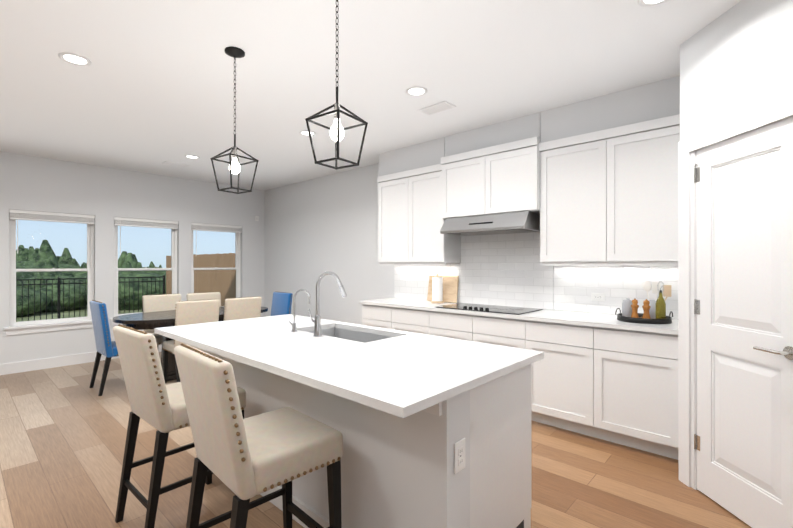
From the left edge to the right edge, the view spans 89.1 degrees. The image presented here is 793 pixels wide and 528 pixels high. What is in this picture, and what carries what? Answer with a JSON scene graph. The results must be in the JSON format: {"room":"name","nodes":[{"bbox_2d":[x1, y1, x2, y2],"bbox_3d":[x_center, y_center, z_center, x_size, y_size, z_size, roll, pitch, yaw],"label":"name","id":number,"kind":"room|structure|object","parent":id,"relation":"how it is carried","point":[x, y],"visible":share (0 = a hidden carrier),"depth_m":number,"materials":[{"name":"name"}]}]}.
{"room":"kitchen","nodes":[
{"label":"kitchen","id":0,"kind":"room"},
{"bbox_2d":[0,151,264,363],"bbox_3d":[-5.554,-0.011,4.266,0.150,2.740,9.000,0,0,42],"label":"wall","id":1,"kind":"structure","parent":0,"point":[105,196],"depth_m":5.73,"materials":[{"name":"paint"}]},
{"bbox_2d":[4,320,92,334],"bbox_3d":[-4.515,0.831,5.320,0.108,0.097,0.960,0,0,42],"label":"window sill","id":2,"kind":"structure","parent":1,"relation":"attached to","point":[27,329],"depth_m":5.24,"materials":[{"name":"white wood"}]},
{"bbox_2d":[9,215,93,326],"bbox_3d":[-4.579,0.062,5.379,0.060,1.483,0.868,0,0,42],"label":"window unit","id":3,"kind":"structure","parent":1,"relation":"in","point":[13,270],"depth_m":5.29,"materials":[{"name":"white plastic"}]},
{"bbox_2d":[9,209,94,252],"bbox_3d":[-4.529,-0.405,5.334,0.058,0.546,0.862,0,0,42],"label":"window blind","id":4,"kind":"object","parent":3,"relation":"attached to","point":[48,216],"visible":0.98,"depth_m":5.28,"materials":[{"name":"white plastic"}]},
{"bbox_2d":[0,345,161,374],"bbox_3d":[-5.494,1.291,4.209,0.014,0.135,9.000,0,0,42],"label":"baseboard","id":5,"kind":"structure","parent":1,"relation":"attached to","point":[31,365],"depth_m":5.25,"materials":[{"name":"white wood"}]},
{"bbox_2d":[110,319,122,325],"bbox_3d":[-3.781,0.832,6.126,0.108,0.097,0.960,0,0,42],"label":"window sill","id":6,"kind":"structure","parent":1,"relation":"attached to","point":[112,322],"depth_m":5.77,"materials":[{"name":"white wood"}]},
{"bbox_2d":[114,225,176,316],"bbox_3d":[-3.844,0.063,6.184,0.060,1.483,0.868,0,0,42],"label":"window unit","id":7,"kind":"structure","parent":1,"relation":"in","point":[173,248],"depth_m":6.12,"materials":[{"name":"white plastic"}]},
{"bbox_2d":[114,217,177,254],"bbox_3d":[-3.794,-0.404,6.139,0.058,0.546,0.862,0,0,42],"label":"window blind","id":8,"kind":"object","parent":7,"relation":"attached to","point":[132,222],"visible":0.85,"depth_m":6.08,"materials":[{"name":"white plastic"}]},
{"bbox_2d":[191,230,239,306],"bbox_3d":[-3.130,0.064,6.967,0.060,1.483,0.868,0,0,42],"label":"window unit","id":9,"kind":"structure","parent":1,"relation":"in","point":[237,253],"depth_m":7.18,"materials":[{"name":"white plastic"}]},
{"bbox_2d":[191,223,241,232],"bbox_3d":[-3.079,-0.403,6.922,0.058,0.546,0.862,0,0,42],"label":"window blind","id":10,"kind":"object","parent":1,"relation":"attached to","point":[214,227],"visible":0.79,"depth_m":6.88,"materials":[{"name":"white plastic"}]},
{"bbox_2d":[0,0,740,189],"bbox_3d":[-2.821,-1.444,1.773,7.550,0.120,9.300,0,0,42],"label":"ceiling","id":11,"kind":"structure","parent":0,"point":[150,89],"depth_m":2.90,"materials":[{"name":"paint"}]},
{"bbox_2d":[58,52,91,65],"bbox_3d":[-2.167,-1.378,2.720,0.176,0.008,0.176,0,0,42],"label":"recessed light","id":12,"kind":"object","parent":11,"relation":"in","point":[75,59],"visible":1,"depth_m":2.71,"materials":[{"name":"white plastic"}]},
{"bbox_2d":[185,155,199,158],"bbox_3d":[-2.627,-1.375,5.183,0.176,0.008,0.176,0,0,42],"label":"recessed light","id":13,"kind":"object","parent":11,"relation":"in","point":[192,156],"visible":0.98,"depth_m":5.17,"materials":[{"name":"white plastic"}]},
{"bbox_2d":[210,46,258,193],"bbox_3d":[-1.051,-0.926,2.622,0.214,0.911,0.212,0,0,34],"label":"pendant light","id":14,"kind":"object","parent":11,"relation":"hanging from","point":[234,53],"visible":1,"depth_m":2.61,"materials":[{"name":"black metal"}]},
{"bbox_2d":[299,130,315,135],"bbox_3d":[-0.935,-1.377,4.249,0.176,0.008,0.176,0,0,42],"label":"recessed light","id":15,"kind":"object","parent":11,"relation":"in","point":[306,133],"visible":0.79,"depth_m":4.25,"materials":[{"name":"white plastic"}]},
{"bbox_2d":[305,0,367,169],"bbox_3d":[-0.283,-0.927,1.921,0.214,0.911,0.212,0,0,34],"label":"pendant light","id":16,"kind":"object","parent":11,"relation":"hanging from","point":[336,129],"visible":1,"depth_m":1.91,"materials":[{"name":"black metal"}]},
{"bbox_2d":[405,86,427,95],"bbox_3d":[0.160,-1.378,3.223,0.176,0.008,0.176,0,0,42],"label":"recessed light","id":17,"kind":"object","parent":11,"relation":"in","point":[416,91],"visible":1,"depth_m":3.22,"materials":[{"name":"white plastic"}]},
{"bbox_2d":[418,101,455,114],"bbox_3d":[0.356,-1.377,3.572,0.300,0.008,0.160,0,0,42],"label":"ceiling vent","id":18,"kind":"object","parent":11,"relation":"in","point":[437,107],"visible":0.98,"depth_m":3.56,"materials":[{"name":"white metal"}]},
{"bbox_2d":[379,76,679,175],"bbox_3d":[1.058,-1.238,4.105,3.171,0.286,0.324,0,0,42],"label":"soffit","id":19,"kind":"structure","parent":11,"relation":"attached to","point":[652,101],"depth_m":3.54,"materials":[{"name":"paint"}]},
{"bbox_2d":[638,0,668,6],"bbox_3d":[1.345,-1.379,2.074,0.176,0.008,0.176,0,0,42],"label":"recessed light","id":20,"kind":"object","parent":11,"relation":"in","point":[647,3],"visible":1,"depth_m":2.13,"materials":[{"name":"white plastic"}]},
{"bbox_2d":[0,352,751,527],"bbox_3d":[-2.821,1.416,1.770,7.550,0.120,9.300,0,0,42],"label":"floor","id":21,"kind":"structure","parent":0,"point":[63,432],"depth_m":2.60,"materials":[{"name":"brown wood"}]},
{"bbox_2d":[89,300,118,395],"bbox_3d":[-3.048,0.877,4.467,0.468,0.964,0.499,0,0,42],"label":"dining chair","id":22,"kind":"object","parent":21,"relation":"on","point":[106,346],"visible":0.52,"depth_m":4.21,"materials":[{"name":"blue fabric"}]},
{"bbox_2d":[142,293,181,347],"bbox_3d":[-2.924,0.878,5.155,0.499,0.964,0.468,0,0,43],"label":"dining chair","id":23,"kind":"object","parent":21,"relation":"on","point":[157,302],"visible":0.35,"depth_m":5.22,"materials":[{"name":"beige fabric"}]},
{"bbox_2d":[113,324,245,527],"bbox_3d":[-1.163,0.837,2.184,0.462,1.039,0.530,0,0,40],"label":"bar stool","id":24,"kind":"object","parent":21,"relation":"on","point":[157,402],"visible":0.69,"depth_m":1.97,"materials":[{"name":"beige fabric"}]},
{"bbox_2d":[162,299,218,382],"bbox_3d":[-2.345,0.877,4.598,0.499,0.964,0.468,0,0,43],"label":"dining chair","id":25,"kind":"object","parent":21,"relation":"on","point":[195,312],"visible":0.46,"depth_m":4.43,"materials":[{"name":"beige fabric"}]},
{"bbox_2d":[113,306,267,380],"bbox_3d":[-2.467,0.979,5.015,0.940,0.762,1.750,0,0,42],"label":"dining table","id":26,"kind":"object","parent":21,"relation":"on","point":[148,320],"visible":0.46,"depth_m":4.58,"materials":[{"name":"black wood"}]},
{"bbox_2d":[186,292,220,306],"bbox_3d":[-2.551,0.878,5.519,0.499,0.964,0.468,0,0,43],"label":"dining chair","id":27,"kind":"object","parent":21,"relation":"on","point":[203,296],"visible":0.25,"depth_m":5.64,"materials":[{"name":"beige fabric"}]},
{"bbox_2d":[224,296,261,320],"bbox_3d":[-1.992,0.878,4.969,0.499,0.964,0.468,0,0,41],"label":"dining chair","id":28,"kind":"object","parent":21,"relation":"on","point":[241,308],"visible":0.35,"depth_m":4.79,"materials":[{"name":"beige fabric"}]},
{"bbox_2d":[174,343,342,527],"bbox_3d":[-0.552,0.837,1.641,0.530,1.039,0.462,0,0,-45],"label":"bar stool","id":29,"kind":"object","parent":21,"relation":"on","point":[245,460],"visible":1,"depth_m":1.52,"materials":[{"name":"beige fabric"}]},
{"bbox_2d":[270,291,292,315],"bbox_3d":[-1.765,0.878,5.561,0.468,0.964,0.499,0,0,44],"label":"dining chair","id":30,"kind":"object","parent":21,"relation":"on","point":[281,303],"visible":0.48,"depth_m":5.65,"materials":[{"name":"blue fabric"}]},
{"bbox_2d":[194,346,530,527],"bbox_3d":[-0.375,0.915,2.497,2.213,0.884,0.770,0,0,42],"label":"kitchen island","id":31,"kind":"object","parent":21,"relation":"on","point":[396,472],"depth_m":1.76,"materials":[{"name":"paint"}]},
{"bbox_2d":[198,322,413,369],"bbox_3d":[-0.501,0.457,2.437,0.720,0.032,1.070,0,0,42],"label":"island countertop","id":32,"kind":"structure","parent":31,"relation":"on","point":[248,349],"depth_m":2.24,"materials":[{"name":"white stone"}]},
{"bbox_2d":[289,289,310,331],"bbox_3d":[-0.642,0.303,2.678,0.072,0.276,0.146,0,0,42],"label":"filter faucet","id":33,"kind":"object","parent":32,"relation":"on","point":[294,327],"visible":1,"depth_m":2.62,"materials":[{"name":"silver metal"}]},
{"bbox_2d":[308,271,346,336],"bbox_3d":[-0.430,0.243,2.550,0.102,0.396,0.258,0,0,42],"label":"faucet","id":34,"kind":"object","parent":32,"relation":"on","point":[316,321],"visible":1,"depth_m":2.46,"materials":[{"name":"silver metal"}]},
{"bbox_2d":[310,326,397,341],"bbox_3d":[-0.320,0.584,2.637,0.744,0.244,0.394,0,0,42],"label":"sink","id":35,"kind":"object","parent":32,"relation":"in","point":[338,331],"depth_m":2.87,"materials":[{"name":"silver metal"}]},
{"bbox_2d":[262,334,543,417],"bbox_3d":[0.073,0.457,1.913,0.834,0.032,1.070,0,0,42],"label":"island countertop","id":36,"kind":"structure","parent":31,"relation":"on","point":[405,375],"depth_m":1.72,"materials":[{"name":"white stone"}]},
{"bbox_2d":[454,438,464,473],"bbox_3d":[0.244,0.736,1.546,0.009,0.116,0.072,0,0,42],"label":"outlet","id":37,"kind":"object","parent":31,"relation":"attached to","point":[459,455],"visible":1,"depth_m":1.54,"materials":[{"name":"white plastic"}]},
{"bbox_2d":[362,306,394,329],"bbox_3d":[-0.011,0.918,4.874,0.558,0.883,0.620,0,0,42],"label":"base cabinet","id":38,"kind":"object","parent":21,"relation":"on","point":[375,316],"depth_m":4.62,"materials":[{"name":"white wood"}]},
{"bbox_2d":[395,306,434,335],"bbox_3d":[0.347,0.918,4.547,0.648,0.883,0.620,0,0,42],"label":"base cabinet","id":39,"kind":"object","parent":21,"relation":"on","point":[416,321],"depth_m":4.26,"materials":[{"name":"white wood"}]},
{"bbox_2d":[435,310,478,341],"bbox_3d":[0.734,0.917,4.194,0.633,0.883,0.620,0,0,42],"label":"base cabinet","id":40,"kind":"object","parent":21,"relation":"on","point":[456,326],"depth_m":3.90,"materials":[{"name":"white wood"}]},
{"bbox_2d":[479,318,530,349],"bbox_3d":[1.115,0.917,3.846,0.638,0.883,0.620,0,0,42],"label":"base cabinet","id":41,"kind":"object","parent":21,"relation":"on","point":[510,332],"depth_m":3.56,"materials":[{"name":"white wood"}]},
{"bbox_2d":[531,322,602,438],"bbox_3d":[1.509,0.916,3.487,0.662,0.883,0.620,0,0,42],"label":"base cabinet","id":42,"kind":"object","parent":21,"relation":"on","point":[567,384],"depth_m":3.21,"materials":[{"name":"white wood"}]},
{"bbox_2d":[603,330,678,459],"bbox_3d":[1.898,0.916,3.132,0.625,0.883,0.620,0,0,42],"label":"base cabinet","id":43,"kind":"object","parent":21,"relation":"on","point":[640,370],"depth_m":2.87,"materials":[{"name":"white wood"}]},
{"bbox_2d":[359,298,677,333],"bbox_3d":[0.942,0.459,3.991,3.196,0.032,0.640,0,0,42],"label":"countertop","id":44,"kind":"structure","parent":43,"relation":"on","point":[569,318],"depth_m":3.47,"materials":[{"name":"white stone"}]},
{"bbox_2d":[431,274,443,302],"bbox_3d":[0.470,0.278,4.630,0.156,0.331,0.156,0,0,42],"label":"paper towel holder","id":45,"kind":"object","parent":44,"relation":"on","point":[437,289],"visible":1,"depth_m":4.58,"materials":[{"name":"white paper"}]},
{"bbox_2d":[427,275,458,302],"bbox_3d":[0.543,0.290,4.739,0.420,0.307,0.068,0,0,42],"label":"cutting board","id":46,"kind":"object","parent":44,"relation":"on","point":[450,288],"visible":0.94,"depth_m":4.67,"materials":[{"name":"brown wood"}]},
{"bbox_2d":[435,303,542,314],"bbox_3d":[0.903,0.426,4.005,0.910,0.032,0.520,0,0,42],"label":"cooktop","id":47,"kind":"object","parent":44,"relation":"in","point":[494,308],"visible":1,"depth_m":3.92,"materials":[{"name":"black glass"}]},
{"bbox_2d":[615,308,672,323],"bbox_3d":[1.919,0.397,3.132,0.364,0.089,0.362,0,0,42],"label":"serving tray","id":48,"kind":"object","parent":44,"relation":"on","point":[641,320],"visible":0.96,"depth_m":3.00,"materials":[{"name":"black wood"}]},
{"bbox_2d":[622,298,631,316],"bbox_3d":[1.835,0.350,3.195,0.084,0.157,0.084,0,0,42],"label":"canister","id":49,"kind":"object","parent":48,"relation":"on","point":[626,307],"visible":0.67,"depth_m":3.17,"materials":[{"name":"grey ceramic"}]},
{"bbox_2d":[631,298,638,317],"bbox_3d":[1.839,0.346,3.110,0.060,0.164,0.060,0,0,42],"label":"pepper mill","id":50,"kind":"object","parent":48,"relation":"on","point":[634,307],"visible":0.77,"depth_m":3.09,"materials":[{"name":"orange wood"}]},
{"bbox_2d":[642,299,650,318],"bbox_3d":[1.888,0.346,3.045,0.060,0.164,0.060,0,0,42],"label":"pepper mill","id":51,"kind":"object","parent":48,"relation":"on","point":[646,307],"visible":0.85,"depth_m":3.03,"materials":[{"name":"orange wood"}]},
{"bbox_2d":[643,281,670,318],"bbox_3d":[2.021,0.280,3.134,0.188,0.298,0.108,0,0,42],"label":"utensil crock","id":52,"kind":"object","parent":48,"relation":"on","point":[655,287],"visible":0.65,"depth_m":3.12,"materials":[{"name":"grey ceramic"}]},
{"bbox_2d":[656,286,665,318],"bbox_3d":[1.978,0.294,3.018,0.066,0.269,0.066,0,0,42],"label":"oil bottle","id":53,"kind":"object","parent":48,"relation":"on","point":[660,308],"visible":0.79,"depth_m":3.00,"materials":[{"name":"green glass"}]},
{"bbox_2d":[265,163,602,324],"bbox_3d":[0.263,-0.010,5.152,7.550,2.740,0.150,0,0,42],"label":"wall","id":54,"kind":"structure","parent":0,"point":[315,228],"depth_m":6.25,"materials":[{"name":"paint"}]},
{"bbox_2d":[377,170,410,264],"bbox_3d":[0.089,-0.551,4.980,0.564,1.078,0.330,0,0,42],"label":"upper cabinet","id":55,"kind":"object","parent":54,"relation":"attached to","point":[394,190],"depth_m":4.87,"materials":[{"name":"white wood"}]},
{"bbox_2d":[411,164,460,265],"bbox_3d":[0.418,-0.552,4.680,0.564,1.078,0.330,0,0,42],"label":"upper cabinet","id":56,"kind":"object","parent":54,"relation":"attached to","point":[429,247],"depth_m":4.53,"materials":[{"name":"white wood"}]},
{"bbox_2d":[439,147,490,221],"bbox_3d":[0.827,-0.812,4.273,0.590,0.658,0.380,0,0,42],"label":"upper cabinet","id":57,"kind":"object","parent":54,"relation":"attached to","point":[464,178],"depth_m":4.13,"materials":[{"name":"white wood"}]},
{"bbox_2d":[491,137,539,214],"bbox_3d":[1.175,-0.813,3.956,0.590,0.658,0.380,0,0,42],"label":"upper cabinet","id":58,"kind":"object","parent":54,"relation":"attached to","point":[514,165],"depth_m":3.76,"materials":[{"name":"white wood"}]},
{"bbox_2d":[440,211,539,235],"bbox_3d":[0.958,-0.397,4.066,0.920,0.166,0.493,0,0,42],"label":"range hood","id":59,"kind":"object","parent":58,"relation":"attached to","point":[517,222],"visible":0.98,"depth_m":3.87,"materials":[{"name":"silver metal"}]},
{"bbox_2d":[394,232,677,318],"bbox_3d":[1.156,-0.019,4.228,3.196,0.924,0.009,0,0,42],"label":"backsplash","id":60,"kind":"structure","parent":54,"relation":"attached to","point":[503,270],"depth_m":4.06,"materials":[{"name":"tile"}]},
{"bbox_2d":[591,293,604,301],"bbox_3d":[1.808,0.298,3.619,0.116,0.072,0.009,0,0,42],"label":"outlet","id":61,"kind":"object","parent":60,"relation":"attached to","point":[597,296],"visible":1,"depth_m":3.61,"materials":[{"name":"white plastic"}]},
{"bbox_2d":[539,128,614,265],"bbox_3d":[1.636,-0.553,3.569,0.612,1.078,0.330,0,0,42],"label":"upper cabinet","id":62,"kind":"object","parent":54,"relation":"attached to","point":[607,197],"depth_m":3.44,"materials":[{"name":"white wood"}]},
{"bbox_2d":[615,114,679,265],"bbox_3d":[2.001,-0.553,3.236,0.612,1.078,0.330,0,0,42],"label":"upper cabinet","id":63,"kind":"object","parent":54,"relation":"attached to","point":[646,152],"depth_m":3.09,"materials":[{"name":"white wood"}]},
{"bbox_2d":[680,0,792,141],"bbox_3d":[1.874,-0.014,1.976,0.115,2.740,1.146,0,0,-3],"label":"wall","id":64,"kind":"structure","parent":0,"point":[736,61],"depth_m":2.15,"materials":[{"name":"paint"}]},
{"bbox_2d":[678,96,792,489],"bbox_3d":[1.827,0.296,2.111,0.067,2.122,0.855,0,0,-3],"label":"door frame","id":65,"kind":"structure","parent":64,"relation":"attached to","point":[688,148],"depth_m":2.45,"materials":[{"name":"white wood"}]},
{"bbox_2d":[693,116,792,527],"bbox_3d":[1.797,0.333,2.112,0.104,2.027,0.629,0,0,-3],"label":"pantry door","id":66,"kind":"structure","parent":64,"relation":"in","point":[743,311],"depth_m":2.09,"materials":[{"name":"white wood"}]},
{"label":"outside","id":67,"kind":"structure","parent":0,"visible":0},
{"bbox_2d":[16,306,141,321],"bbox_3d":[-35.764,1.744,37.919,89.850,0.300,120.000,0,0,42],"label":"ground","id":68,"kind":"structure","parent":67,"point":[49,315],"depth_m":12.51,"materials":[{"name":"green plant"}]},
{"bbox_2d":[16,266,34,278],"bbox_3d":[-19.897,0.590,19.395,3.656,2.373,3.930,0,0,42],"label":"tree","id":69,"kind":"object","parent":68,"relation":"on","point":[29,274],"depth_m":19.86,"materials":[{"name":"green plant"}]},
{"bbox_2d":[16,245,38,267],"bbox_3d":[-26.171,0.260,28.387,4.138,3.189,4.202,0,0,42],"label":"tree","id":70,"kind":"object","parent":68,"relation":"on","point":[27,257],"depth_m":28.04,"materials":[{"name":"green plant"}]},
{"bbox_2d":[16,273,50,316],"bbox_3d":[-11.626,0.921,12.024,1.949,1.486,1.979,0,0,42],"label":"tree","id":71,"kind":"object","parent":68,"relation":"on","point":[25,300],"depth_m":11.95,"materials":[{"name":"green plant"}]},
{"bbox_2d":[23,240,81,276],"bbox_3d":[-18.978,0.248,22.222,3.599,3.131,3.654,0,0,42],"label":"tree","id":72,"kind":"object","parent":68,"relation":"on","point":[45,249],"depth_m":21.82,"materials":[{"name":"green plant"}]},
{"bbox_2d":[23,256,82,285],"bbox_3d":[-14.129,0.732,16.454,2.488,2.123,2.526,0,0,42],"label":"tree","id":73,"kind":"object","parent":68,"relation":"on","point":[49,262],"depth_m":16.26,"materials":[{"name":"green plant"}]},
{"bbox_2d":[31,273,86,312],"bbox_3d":[-11.613,0.985,13.818,2.220,1.363,2.105,0,0,42],"label":"tree","id":74,"kind":"object","parent":68,"relation":"on","point":[66,293],"depth_m":13.24,"materials":[{"name":"green plant"}]},
{"bbox_2d":[74,262,86,285],"bbox_3d":[-13.085,0.670,18.294,2.812,2.139,3.108,0,0,42],"label":"tree","id":75,"kind":"object","parent":68,"relation":"on","point":[80,274],"depth_m":17.61,"materials":[{"name":"green plant"}]},
{"bbox_2d":[16,275,164,320],"bbox_3d":[-11.668,0.946,6.652,0.050,1.230,14.285,0,0,42],"label":"iron fence","id":76,"kind":"object","parent":68,"relation":"on","point":[58,279],"depth_m":10.28,"materials":[{"name":"black metal"}]},
{"bbox_2d":[82,251,165,310],"bbox_3d":[-9.484,0.644,14.463,2.886,2.218,2.931,0,0,42],"label":"tree","id":77,"kind":"object","parent":68,"relation":"on","point":[128,260],"depth_m":13.73,"materials":[{"name":"green plant"}]},
{"bbox_2d":[142,261,165,274],"bbox_3d":[-20.631,0.780,33.925,3.423,1.991,3.176,0,0,42],"label":"tree","id":78,"kind":"object","parent":68,"relation":"on","point":[157,272],"depth_m":33.00,"materials":[{"name":"green plant"}]},
{"bbox_2d":[166,253,235,305],"bbox_3d":[-4.653,0.657,10.041,5.805,1.816,0.108,0,0,42],"label":"fence","id":79,"kind":"object","parent":68,"relation":"on","point":[227,280],"depth_m":9.77,"materials":[{"name":"brown wood"}]}
]}

